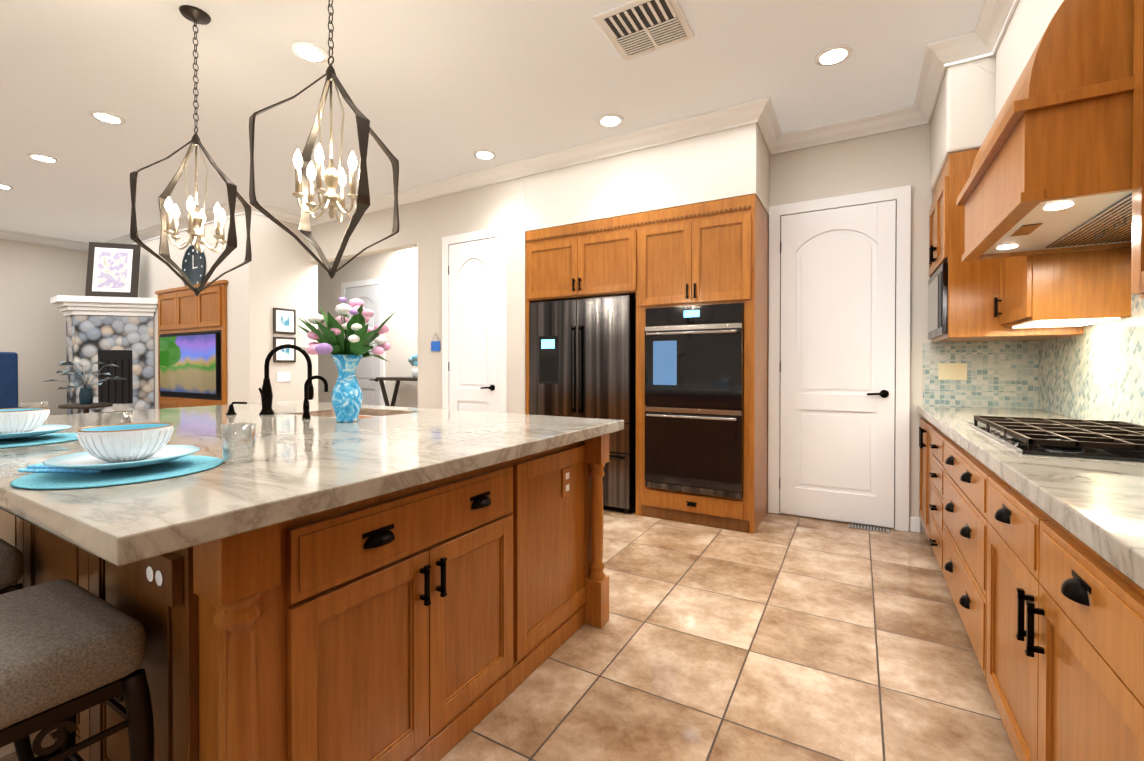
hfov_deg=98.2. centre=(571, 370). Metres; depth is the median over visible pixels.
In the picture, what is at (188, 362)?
screen
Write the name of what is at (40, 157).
recessed light
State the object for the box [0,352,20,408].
armchair
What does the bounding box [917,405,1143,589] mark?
countertop
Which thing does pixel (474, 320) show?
door
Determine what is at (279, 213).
crown molding
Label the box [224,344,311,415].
faucet
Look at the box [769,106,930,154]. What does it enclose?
crown molding
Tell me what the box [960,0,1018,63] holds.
crown molding
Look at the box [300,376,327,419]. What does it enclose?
faucet
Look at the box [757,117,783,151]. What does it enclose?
crown molding
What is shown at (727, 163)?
wall
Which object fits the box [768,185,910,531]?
pantry door
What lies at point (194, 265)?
wall clock
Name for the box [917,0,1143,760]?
kitchen cabinets
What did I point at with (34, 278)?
wall
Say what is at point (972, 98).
wall
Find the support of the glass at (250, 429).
on the island countertop at (300, 469)
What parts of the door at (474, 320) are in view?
handle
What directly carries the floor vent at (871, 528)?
in the floor
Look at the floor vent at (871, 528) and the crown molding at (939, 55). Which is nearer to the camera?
the crown molding at (939, 55)
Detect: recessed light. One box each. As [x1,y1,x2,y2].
[0,184,13,189]
[27,153,58,162]
[89,111,125,124]
[291,41,328,63]
[473,150,495,159]
[597,114,623,126]
[815,45,851,66]
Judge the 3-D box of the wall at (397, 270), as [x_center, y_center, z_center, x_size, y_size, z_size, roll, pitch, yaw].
[-3.557,-0.385,7.852,6.180,3.050,0.100,0,1,30]
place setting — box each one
[0,407,77,447]
[10,422,222,489]
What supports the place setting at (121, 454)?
on the island countertop at (300, 469)
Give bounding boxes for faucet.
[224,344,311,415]
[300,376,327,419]
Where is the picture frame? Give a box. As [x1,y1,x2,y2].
[85,242,140,297]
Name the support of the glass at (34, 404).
on the island countertop at (300, 469)
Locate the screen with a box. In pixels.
[159,333,218,394]
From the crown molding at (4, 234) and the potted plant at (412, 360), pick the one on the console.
the potted plant at (412, 360)
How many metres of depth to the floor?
2.02 m
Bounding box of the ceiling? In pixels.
[0,0,984,242]
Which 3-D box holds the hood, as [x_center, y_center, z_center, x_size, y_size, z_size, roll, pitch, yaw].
[1.911,-0.885,1.852,0.613,0.720,1.050,0,1,30]
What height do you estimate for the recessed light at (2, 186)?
0.007 m
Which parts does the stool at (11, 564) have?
seat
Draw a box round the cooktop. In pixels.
[968,415,1143,461]
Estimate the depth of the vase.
2.23 m
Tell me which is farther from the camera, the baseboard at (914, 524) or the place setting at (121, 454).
the baseboard at (914, 524)
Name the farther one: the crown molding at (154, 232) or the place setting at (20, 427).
the crown molding at (154, 232)
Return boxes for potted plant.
[43,361,126,412]
[408,354,417,377]
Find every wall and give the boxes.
[0,238,87,414]
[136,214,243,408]
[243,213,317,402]
[309,177,525,413]
[318,247,417,407]
[525,123,769,231]
[768,121,1016,532]
[930,0,1063,191]
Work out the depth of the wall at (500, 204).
5.09 m
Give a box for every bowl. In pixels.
[0,407,49,433]
[76,422,173,462]
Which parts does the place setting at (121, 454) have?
plate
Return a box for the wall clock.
[182,245,205,285]
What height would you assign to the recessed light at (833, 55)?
0.007 m
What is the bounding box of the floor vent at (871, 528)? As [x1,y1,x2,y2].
[849,523,889,532]
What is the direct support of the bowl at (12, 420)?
on the place setting at (20, 427)
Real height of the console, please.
1.054 m
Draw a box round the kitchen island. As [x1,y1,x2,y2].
[0,432,612,760]
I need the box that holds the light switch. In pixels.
[277,372,289,381]
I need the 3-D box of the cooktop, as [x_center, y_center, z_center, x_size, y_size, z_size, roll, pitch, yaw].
[1.912,0.244,1.861,0.535,0.048,0.920,0,1,30]
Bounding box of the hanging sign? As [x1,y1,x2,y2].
[431,334,439,350]
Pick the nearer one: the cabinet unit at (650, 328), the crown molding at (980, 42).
the crown molding at (980, 42)
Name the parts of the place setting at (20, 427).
plate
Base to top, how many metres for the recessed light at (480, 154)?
0.007 m
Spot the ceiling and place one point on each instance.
(437, 90)
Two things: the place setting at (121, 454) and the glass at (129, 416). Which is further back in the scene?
the glass at (129, 416)
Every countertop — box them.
[0,400,623,571]
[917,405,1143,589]
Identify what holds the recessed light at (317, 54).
in the ceiling
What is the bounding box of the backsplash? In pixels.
[923,294,1143,425]
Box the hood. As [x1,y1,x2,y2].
[956,0,1134,261]
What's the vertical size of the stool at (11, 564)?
0.668 m
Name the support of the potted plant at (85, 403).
on the floor
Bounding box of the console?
[376,377,417,405]
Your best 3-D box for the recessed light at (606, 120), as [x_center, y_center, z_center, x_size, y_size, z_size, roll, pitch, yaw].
[0.288,-1.870,3.717,0.198,0.007,0.198,0,1,-15]
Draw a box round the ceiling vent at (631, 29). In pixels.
[593,0,694,60]
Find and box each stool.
[0,538,34,760]
[0,579,153,760]
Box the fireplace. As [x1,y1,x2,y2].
[50,242,157,413]
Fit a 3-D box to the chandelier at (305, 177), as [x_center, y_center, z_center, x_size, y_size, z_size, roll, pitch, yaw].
[-0.966,-1.113,1.988,0.429,1.493,0.429,0,0,-3]
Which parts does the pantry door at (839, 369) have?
handle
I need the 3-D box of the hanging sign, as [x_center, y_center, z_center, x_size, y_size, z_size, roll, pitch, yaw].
[-1.403,-0.293,5.101,0.120,0.192,0.012,0,1,30]
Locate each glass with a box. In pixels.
[21,401,48,424]
[101,412,133,424]
[220,422,255,463]
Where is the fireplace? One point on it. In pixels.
(109, 315)
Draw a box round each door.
[341,278,384,405]
[442,226,506,412]
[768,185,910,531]
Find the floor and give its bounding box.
[0,505,1017,760]
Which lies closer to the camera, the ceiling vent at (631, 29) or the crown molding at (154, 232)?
the ceiling vent at (631, 29)
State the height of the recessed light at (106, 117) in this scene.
0.007 m
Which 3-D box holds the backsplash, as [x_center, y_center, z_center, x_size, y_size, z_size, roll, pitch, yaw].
[1.300,-0.122,0.814,0.628,0.798,6.000,0,1,30]
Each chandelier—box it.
[130,5,251,295]
[249,0,398,278]
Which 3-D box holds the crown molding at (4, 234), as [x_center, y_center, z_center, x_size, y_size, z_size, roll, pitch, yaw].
[-8.935,-1.826,4.591,0.104,0.110,6.998,0,1,30]
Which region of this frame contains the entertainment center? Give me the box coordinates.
[155,280,227,408]
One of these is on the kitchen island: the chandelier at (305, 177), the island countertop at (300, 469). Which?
the island countertop at (300, 469)
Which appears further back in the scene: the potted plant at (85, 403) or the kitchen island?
the potted plant at (85, 403)
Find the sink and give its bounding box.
[358,412,379,415]
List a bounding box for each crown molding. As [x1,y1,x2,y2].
[0,229,88,250]
[103,198,255,243]
[252,202,299,224]
[309,96,775,225]
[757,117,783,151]
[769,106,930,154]
[912,35,959,123]
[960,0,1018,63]
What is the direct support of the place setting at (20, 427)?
on the island countertop at (300, 469)
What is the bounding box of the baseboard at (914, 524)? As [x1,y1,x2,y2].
[909,516,920,532]
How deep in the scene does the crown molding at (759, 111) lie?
4.15 m
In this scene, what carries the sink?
in the island countertop at (300, 469)
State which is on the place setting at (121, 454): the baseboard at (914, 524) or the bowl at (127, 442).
the bowl at (127, 442)
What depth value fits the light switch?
5.92 m
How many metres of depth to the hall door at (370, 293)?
7.47 m
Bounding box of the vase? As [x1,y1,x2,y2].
[297,297,394,421]
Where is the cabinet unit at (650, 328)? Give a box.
[525,194,768,533]
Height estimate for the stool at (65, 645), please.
0.668 m

